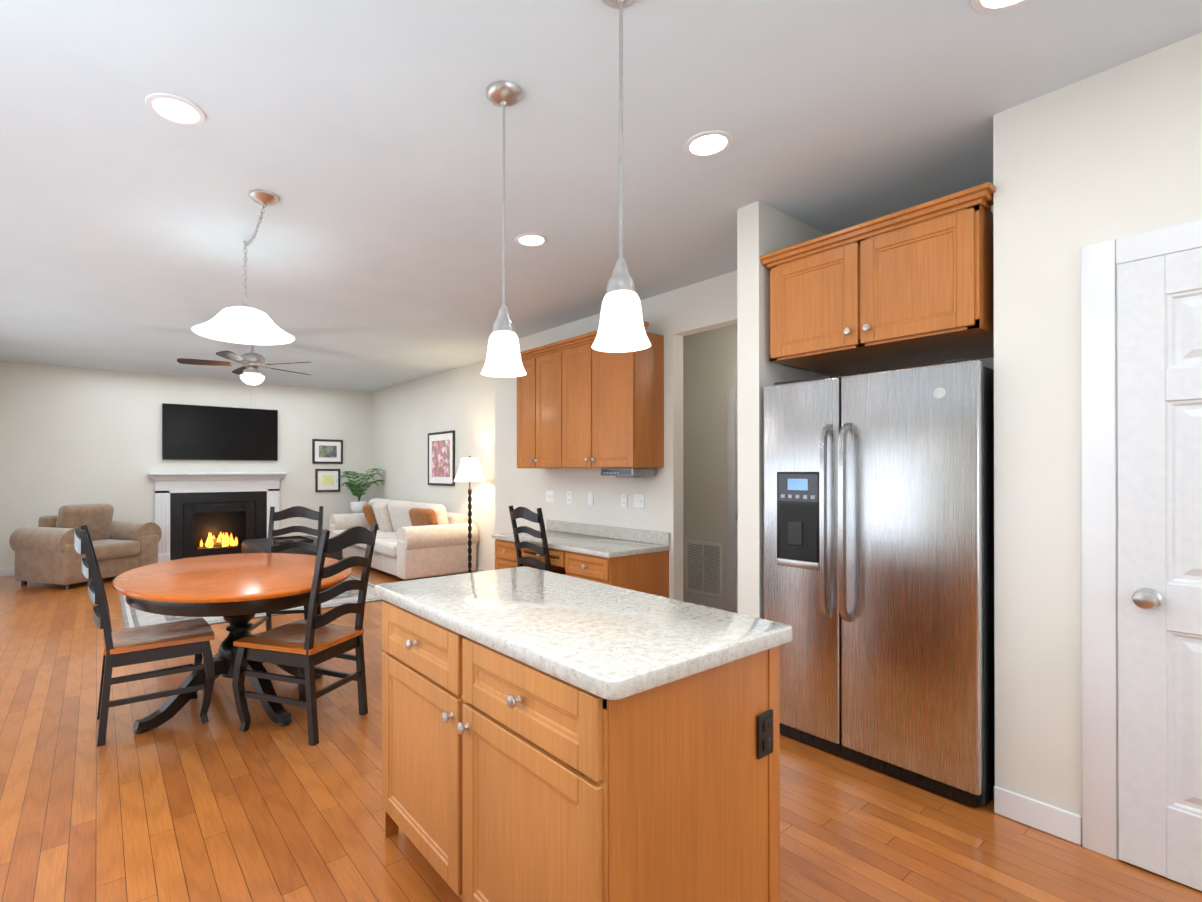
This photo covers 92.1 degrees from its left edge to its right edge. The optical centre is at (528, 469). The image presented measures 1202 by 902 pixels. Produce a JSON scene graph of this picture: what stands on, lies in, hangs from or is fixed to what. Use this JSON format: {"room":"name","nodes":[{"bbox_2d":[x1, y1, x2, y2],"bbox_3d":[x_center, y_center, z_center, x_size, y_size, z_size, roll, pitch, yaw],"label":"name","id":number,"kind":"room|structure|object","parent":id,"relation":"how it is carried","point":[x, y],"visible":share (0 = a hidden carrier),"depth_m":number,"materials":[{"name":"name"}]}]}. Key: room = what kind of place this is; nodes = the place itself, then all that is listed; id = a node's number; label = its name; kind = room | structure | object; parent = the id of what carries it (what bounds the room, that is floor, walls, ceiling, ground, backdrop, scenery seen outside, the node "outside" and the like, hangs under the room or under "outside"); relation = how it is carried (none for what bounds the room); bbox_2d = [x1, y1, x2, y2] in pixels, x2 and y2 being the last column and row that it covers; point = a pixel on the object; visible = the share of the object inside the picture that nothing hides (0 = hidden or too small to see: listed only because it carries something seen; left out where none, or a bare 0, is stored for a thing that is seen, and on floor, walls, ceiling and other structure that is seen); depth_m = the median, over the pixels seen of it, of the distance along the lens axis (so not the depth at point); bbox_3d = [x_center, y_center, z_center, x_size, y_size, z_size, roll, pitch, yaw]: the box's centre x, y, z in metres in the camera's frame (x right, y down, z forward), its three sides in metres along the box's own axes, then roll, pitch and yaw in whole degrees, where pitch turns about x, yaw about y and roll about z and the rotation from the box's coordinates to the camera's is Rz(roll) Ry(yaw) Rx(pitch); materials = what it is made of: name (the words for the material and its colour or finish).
{"room":"kitchen","nodes":[
{"label":"kitchen","id":0,"kind":"room"},
{"bbox_2d":[0,361,371,567],"bbox_3d":[-4.920,-0.010,8.711,5.490,2.740,0.120,0,0,-37],"label":"wall","id":1,"kind":"structure","parent":0,"point":[72,435],"depth_m":8.09,"materials":[{"name":"beige paint"}]},
{"bbox_2d":[0,567,14,576],"bbox_3d":[-6.212,1.305,7.654,2.100,0.105,0.016,0,0,-37],"label":"baseboard","id":2,"kind":"structure","parent":1,"relation":"attached to","point":[3,571],"depth_m":7.33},
{"bbox_2d":[162,403,277,460],"bbox_3d":[-4.666,-0.553,8.790,1.570,0.813,0.057,0,0,-37],"label":"wall-mounted tv","id":3,"kind":"object","parent":1,"relation":"attached to","point":[194,432],"visible":0.98,"depth_m":8.73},
{"bbox_2d":[312,439,342,463],"bbox_3d":[-3.399,-0.309,9.758,0.510,0.411,0.026,0,0,-37],"label":"framed landscape picture","id":4,"kind":"object","parent":1,"relation":"attached to","point":[327,451],"visible":1,"depth_m":9.75,"materials":[{"name":"brown wood"}]},
{"bbox_2d":[315,469,339,491],"bbox_3d":[-3.398,0.180,9.758,0.416,0.391,0.026,0,0,-37],"label":"framed picture","id":5,"kind":"object","parent":1,"relation":"attached to","point":[326,480],"visible":0.98,"depth_m":9.75,"materials":[{"name":"white paper"}]},
{"bbox_2d":[372,360,494,569],"bbox_3d":[-1.395,-0.010,8.485,0.120,2.740,4.470,0,0,-37],"label":"wall","id":6,"kind":"structure","parent":0,"point":[407,417],"depth_m":8.19,"materials":[{"name":"beige paint"}]},
{"bbox_2d":[428,430,454,485],"bbox_3d":[-1.240,-0.157,8.153,0.026,0.758,0.770,0,0,-37],"label":"framed picture","id":7,"kind":"object","parent":6,"relation":"attached to","point":[441,458],"visible":0.96,"depth_m":8.13,"materials":[{"name":"paper"}]},
{"bbox_2d":[466,567,489,572],"bbox_3d":[-1.450,1.307,8.441,0.016,0.105,4.470,0,0,-37],"label":"baseboard","id":8,"kind":"structure","parent":6,"relation":"attached to","point":[477,569],"depth_m":7.32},
{"bbox_2d":[495,377,500,557],"bbox_3d":[-0.155,-0.016,6.547,0.460,2.740,0.120,0,0,-37],"label":"wall","id":9,"kind":"structure","parent":0,"point":[497,455],"depth_m":6.41,"materials":[{"name":"beige paint"}]},
{"bbox_2d":[0,558,1201,901],"bbox_3d":[-0.985,1.378,4.133,6.540,0.060,13.320,0,0,-37],"label":"floor","id":10,"kind":"structure","parent":0,"point":[184,804],"depth_m":2.26,"materials":[{"name":"brown wood"}]},
{"bbox_2d":[9,503,161,589],"bbox_3d":[-5.391,0.889,7.093,0.950,0.933,1.210,0,0,20],"label":"armchair","id":11,"kind":"object","parent":10,"relation":"on","point":[45,551],"visible":0.9,"depth_m":6.84,"materials":[{"name":"fabric"}]},
{"bbox_2d":[74,524,214,746],"bbox_3d":[-2.048,0.821,3.082,0.607,1.060,0.483,0,0,-37],"label":"dining chair","id":12,"kind":"object","parent":10,"relation":"on","point":[173,639],"visible":1,"depth_m":2.96,"materials":[{"name":"black paint"}]},
{"bbox_2d":[147,472,286,562],"bbox_3d":[-4.773,0.698,8.879,1.860,1.325,0.620,0,0,-37],"label":"fireplace","id":13,"kind":"object","parent":10,"relation":"on","point":[197,514],"visible":0.94,"depth_m":8.79,"materials":[{"name":"black stone"}]},
{"bbox_2d":[112,553,351,732],"bbox_3d":[-1.677,0.964,3.341,1.200,0.763,1.560,0,0,-37],"label":"dining table","id":14,"kind":"object","parent":10,"relation":"on","point":[237,592],"visible":0.85,"depth_m":3.05,"materials":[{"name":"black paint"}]},
{"bbox_2d":[119,574,382,627],"bbox_3d":[-3.067,1.349,6.435,2.430,0.011,2.650,0,0,-37],"label":"living room rug","id":15,"kind":"object","parent":10,"relation":"on","point":[133,617],"visible":0.15,"depth_m":5.36,"materials":[{"name":"white fabric"}]},
{"bbox_2d":[242,535,342,559],"bbox_3d":[-2.981,1.102,7.212,0.900,0.480,1.300,0,0,-37],"label":"ottoman","id":16,"kind":"object","parent":15,"relation":"on","point":[254,545],"visible":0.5,"depth_m":6.99,"materials":[{"name":"leather"}]},
{"bbox_2d":[249,506,323,631],"bbox_3d":[-1.838,0.824,4.390,0.483,1.060,0.607,0,0,-7],"label":"dining chair","id":17,"kind":"object","parent":10,"relation":"on","point":[297,511],"visible":0.38,"depth_m":4.62,"materials":[{"name":"black paint"}]},
{"bbox_2d":[232,523,377,745],"bbox_3d":[-1.158,0.820,3.067,0.607,1.060,0.483,0,0,22],"label":"dining chair","id":18,"kind":"object","parent":10,"relation":"on","point":[304,647],"visible":1,"depth_m":2.94,"materials":[{"name":"black paint"}]},
{"bbox_2d":[329,498,478,580],"bbox_3d":[-1.885,0.902,8.128,1.050,0.913,2.840,0,0,-37],"label":"sofa","id":19,"kind":"object","parent":10,"relation":"on","point":[413,540],"visible":0.85,"depth_m":7.23,"materials":[{"name":"beige fabric"}]},
{"bbox_2d":[454,456,485,572],"bbox_3d":[-0.717,0.591,7.061,0.422,1.530,0.394,0,0,-37],"label":"floor lamp","id":20,"kind":"object","parent":10,"relation":"on","point":[469,471],"visible":0.85,"depth_m":6.97,"materials":[{"name":"brown metal"}]},
{"bbox_2d":[492,536,559,570],"bbox_3d":[0.061,0.991,5.320,0.657,0.720,0.380,0,0,-37],"label":"base cabinet","id":21,"kind":"object","parent":10,"relation":"on","point":[505,550],"depth_m":5.06,"materials":[{"name":"brown wood"}]},
{"bbox_2d":[509,505,565,574],"bbox_3d":[0.184,0.825,4.774,0.607,1.060,0.483,0,0,-37],"label":"desk chair","id":22,"kind":"object","parent":10,"relation":"on","point":[524,513],"visible":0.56,"depth_m":4.57,"materials":[{"name":"black paint"}]},
{"bbox_2d":[374,567,792,901],"bbox_3d":[0.066,0.884,1.845,0.736,0.915,1.245,0,0,-37],"label":"kitchen island","id":23,"kind":"object","parent":10,"relation":"on","point":[547,736],"visible":1,"depth_m":1.46,"materials":[{"name":"brown wood"}]},
{"bbox_2d":[560,548,668,597],"bbox_3d":[0.688,0.989,4.484,0.657,0.720,0.490,0,0,-37],"label":"base cabinet","id":24,"kind":"object","parent":10,"relation":"on","point":[632,559],"depth_m":4.30,"materials":[{"name":"brown wood"}]},
{"bbox_2d":[492,528,669,559],"bbox_3d":[0.384,0.610,4.883,0.667,0.040,1.516,0,0,-37],"label":"countertop","id":25,"kind":"structure","parent":24,"relation":"on","point":[602,545],"depth_m":4.59,"materials":[{"name":"grey stone"}]},
{"bbox_2d":[763,358,994,807],"bbox_3d":[1.735,0.444,2.787,0.806,1.775,0.908,0,0,-37],"label":"refrigerator","id":26,"kind":"object","parent":10,"relation":"on","point":[878,515],"visible":0.92,"depth_m":2.48,"materials":[{"name":"silver metal"}]},
{"bbox_3d":[-2.830,1.055,9.613,0.540,0.615,0.540,0,0,-37],"label":"end table","id":27,"kind":"object","parent":10,"relation":"on","visible":0},
{"bbox_2d":[337,468,384,512],"bbox_3d":[-2.870,0.360,9.666,0.762,0.771,0.750,0,0,-37],"label":"palm plant","id":28,"kind":"object","parent":27,"relation":"on","point":[356,506],"visible":0.98,"depth_m":9.56,"materials":[{"name":"green plant"}]},
{"bbox_2d":[0,0,1201,391],"bbox_3d":[-0.811,-1.423,3.909,6.540,0.060,12.740,0,0,-37],"label":"ceiling","id":29,"kind":"structure","parent":0,"point":[360,140],"depth_m":2.50,"materials":[{"name":"paint"}]},
{"bbox_2d":[145,92,205,125],"bbox_3d":[-1.366,-1.393,2.231,0.203,0.007,0.203,0,0,8],"label":"recessed light","id":30,"kind":"object","parent":29,"relation":"in","point":[175,109],"depth_m":2.22,"materials":[{"name":"white plastic"}]},
{"bbox_2d":[191,189,294,344],"bbox_3d":[-1.586,-1.109,3.324,0.570,0.571,1.055,0,0,-37],"label":"dining pendant light","id":31,"kind":"object","parent":29,"relation":"hanging from","point":[244,323],"visible":1,"depth_m":3.50,"materials":[{"name":"white glass"}]},
{"bbox_2d":[177,345,310,406],"bbox_3d":[-2.906,-1.021,6.025,1.305,0.732,1.268,0,0,-37],"label":"ceiling fan","id":32,"kind":"object","parent":29,"relation":"hanging from","point":[252,362],"visible":0.85,"depth_m":5.89,"materials":[{"name":"silver metal"}]},
{"bbox_2d":[481,80,526,377],"bbox_3d":[-0.091,-0.876,2.129,0.171,1.043,0.171,0,0,-37],"label":"pendant light","id":33,"kind":"object","parent":29,"relation":"hanging from","point":[503,359],"visible":1,"depth_m":2.10,"materials":[{"name":"white glass"}]},
{"bbox_2d":[515,233,547,246],"bbox_3d":[0.021,-1.390,3.483,0.203,0.007,0.203,0,0,8],"label":"recessed light","id":34,"kind":"object","parent":29,"relation":"in","point":[526,239],"depth_m":3.47,"materials":[{"name":"white plastic"}]},
{"bbox_2d":[591,0,650,352],"bbox_3d":[0.268,-0.878,1.662,0.171,1.043,0.171,0,0,-37],"label":"pendant light","id":35,"kind":"object","parent":29,"relation":"hanging from","point":[621,328],"visible":1,"depth_m":1.64,"materials":[{"name":"white glass"}]},
{"bbox_2d":[684,130,732,157],"bbox_3d":[0.772,-1.392,2.465,0.203,0.007,0.203,0,0,8],"label":"recessed light","id":36,"kind":"object","parent":29,"relation":"in","point":[709,143],"depth_m":2.45,"materials":[{"name":"white plastic"}]},
{"bbox_2d":[971,0,1028,12],"bbox_3d":[1.402,-1.395,1.657,0.203,0.007,0.203,0,0,8],"label":"recessed light","id":37,"kind":"object","parent":29,"relation":"in","point":[984,6],"depth_m":1.72,"materials":[{"name":"white plastic"}]},
{"bbox_2d":[683,324,736,599],"bbox_3d":[2.237,-0.019,5.191,0.120,2.740,3.140,0,0,-37],"label":"wall","id":38,"kind":"structure","parent":0,"point":[709,367],"depth_m":5.67,"materials":[{"name":"beige paint"}]},
{"bbox_2d":[685,539,722,597],"bbox_3d":[1.745,0.977,5.731,0.012,0.530,0.440,0,0,-37],"label":"air vent","id":39,"kind":"object","parent":38,"relation":"in","point":[703,567],"visible":1,"depth_m":5.72,"materials":[{"name":"white plastic"}]},
{"bbox_2d":[683,591,736,612],"bbox_3d":[2.182,1.298,5.146,0.014,0.105,2.900,0,0,-37],"label":"baseboard","id":40,"kind":"structure","parent":38,"relation":"attached to","point":[718,603],"depth_m":5.70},
{"bbox_2d":[727,387,737,612],"bbox_3d":[2.170,0.282,5.096,0.095,2.137,0.984,0,0,-37],"label":"hall door","id":41,"kind":"structure","parent":38,"relation":"in","point":[732,500],"depth_m":5.46,"materials":[{"name":"white paint"}]},
{"bbox_2d":[501,205,993,600],"bbox_3d":[1.149,-0.021,4.525,0.120,2.740,4.680,0,0,-37],"label":"wall","id":42,"kind":"structure","parent":0,"point":[673,317],"depth_m":4.67,"materials":[{"name":"beige paint"}]},
{"bbox_2d":[517,353,528,467],"bbox_3d":[0.133,-0.550,5.487,0.347,1.073,0.364,0,0,-37],"label":"upper cabinet","id":43,"kind":"object","parent":42,"relation":"attached to","point":[522,381],"depth_m":5.45,"materials":[{"name":"brown wood"}]},
{"bbox_2d":[529,345,552,467],"bbox_3d":[0.316,-0.551,5.242,0.347,1.073,0.503,0,0,-37],"label":"upper cabinet","id":44,"kind":"object","parent":42,"relation":"attached to","point":[540,360],"depth_m":5.23,"materials":[{"name":"brown wood"}]},
{"bbox_2d":[546,490,553,501],"bbox_3d":[0.212,0.262,5.659,0.013,0.115,0.115,0,0,-37],"label":"outlet","id":45,"kind":"object","parent":42,"relation":"attached to","point":[549,494],"depth_m":5.66,"materials":[{"name":"white plastic"}]},
{"bbox_2d":[553,337,584,467],"bbox_3d":[0.541,-0.552,4.942,0.347,1.073,0.503,0,0,-37],"label":"upper cabinet","id":46,"kind":"object","parent":42,"relation":"attached to","point":[581,403],"depth_m":4.92,"materials":[{"name":"brown wood"}]},
{"bbox_2d":[567,491,571,503],"bbox_3d":[0.388,0.261,5.428,0.010,0.115,0.070,0,0,-37],"label":"outlet","id":47,"kind":"object","parent":42,"relation":"attached to","point":[569,493],"depth_m":5.42,"materials":[{"name":"white plastic"}]},
{"bbox_2d":[588,492,592,504],"bbox_3d":[0.562,0.261,5.196,0.008,0.115,0.070,0,0,-37],"label":"outlet","id":48,"kind":"object","parent":42,"relation":"attached to","point":[590,494],"depth_m":5.19,"materials":[{"name":"white plastic"}]},
{"bbox_2d":[546,520,669,543],"bbox_3d":[0.642,0.540,5.076,0.022,0.100,1.516,0,0,-37],"label":"backsplash","id":49,"kind":"structure","parent":42,"relation":"attached to","point":[649,537],"depth_m":4.96,"materials":[{"name":"grey stone"}]},
{"bbox_2d":[621,494,626,506],"bbox_3d":[0.811,0.260,4.864,0.010,0.115,0.070,0,0,-37],"label":"outlet","id":50,"kind":"object","parent":42,"relation":"attached to","point":[623,496],"depth_m":4.86,"materials":[{"name":"white plastic"}]},
{"bbox_2d":[585,325,663,467],"bbox_3d":[0.772,-0.552,4.634,0.347,1.073,0.524,0,0,-37],"label":"upper cabinet","id":51,"kind":"object","parent":42,"relation":"attached to","point":[624,391],"depth_m":4.48,"materials":[{"name":"brown wood"}]},
{"bbox_2d":[600,468,655,477],"bbox_3d":[0.793,0.025,4.596,0.264,0.077,0.360,0,0,-37],"label":"under-cabinet radio","id":52,"kind":"object","parent":51,"relation":"attached to","point":[630,472],"visible":1,"depth_m":4.49,"materials":[{"name":"silver metal"}]},
{"bbox_2d":[634,494,643,508],"bbox_3d":[0.908,0.259,4.731,0.013,0.115,0.115,0,0,-37],"label":"outlet","id":53,"kind":"object","parent":42,"relation":"attached to","point":[638,500],"depth_m":4.72,"materials":[{"name":"white plastic"}]},
{"bbox_2d":[759,182,995,375],"bbox_3d":[1.811,-0.835,2.848,0.827,0.548,0.975,0,0,-37],"label":"upper cabinet","id":54,"kind":"object","parent":42,"relation":"attached to","point":[913,286],"visible":0.98,"depth_m":2.56,"materials":[{"name":"brown wood"}]},
{"bbox_2d":[737,201,835,618],"bbox_3d":[1.490,-0.025,3.278,0.830,2.740,0.125,0,0,-37],"label":"wall","id":55,"kind":"structure","parent":0,"point":[763,229],"depth_m":3.03,"materials":[{"name":"beige paint"}]},
{"bbox_2d":[993,32,1201,816],"bbox_3d":[2.885,-0.031,0.959,0.120,2.740,3.350,0,0,-37],"label":"wall","id":56,"kind":"structure","parent":0,"point":[1114,153],"depth_m":2.12,"materials":[{"name":"beige paint"}]},
{"bbox_2d":[1081,220,1201,890],"bbox_3d":[2.228,0.272,1.652,0.095,2.137,0.944,0,0,-37],"label":"pantry door","id":57,"kind":"structure","parent":56,"relation":"in","point":[1141,428],"depth_m":1.92,"materials":[{"name":"white paint"}]}
]}

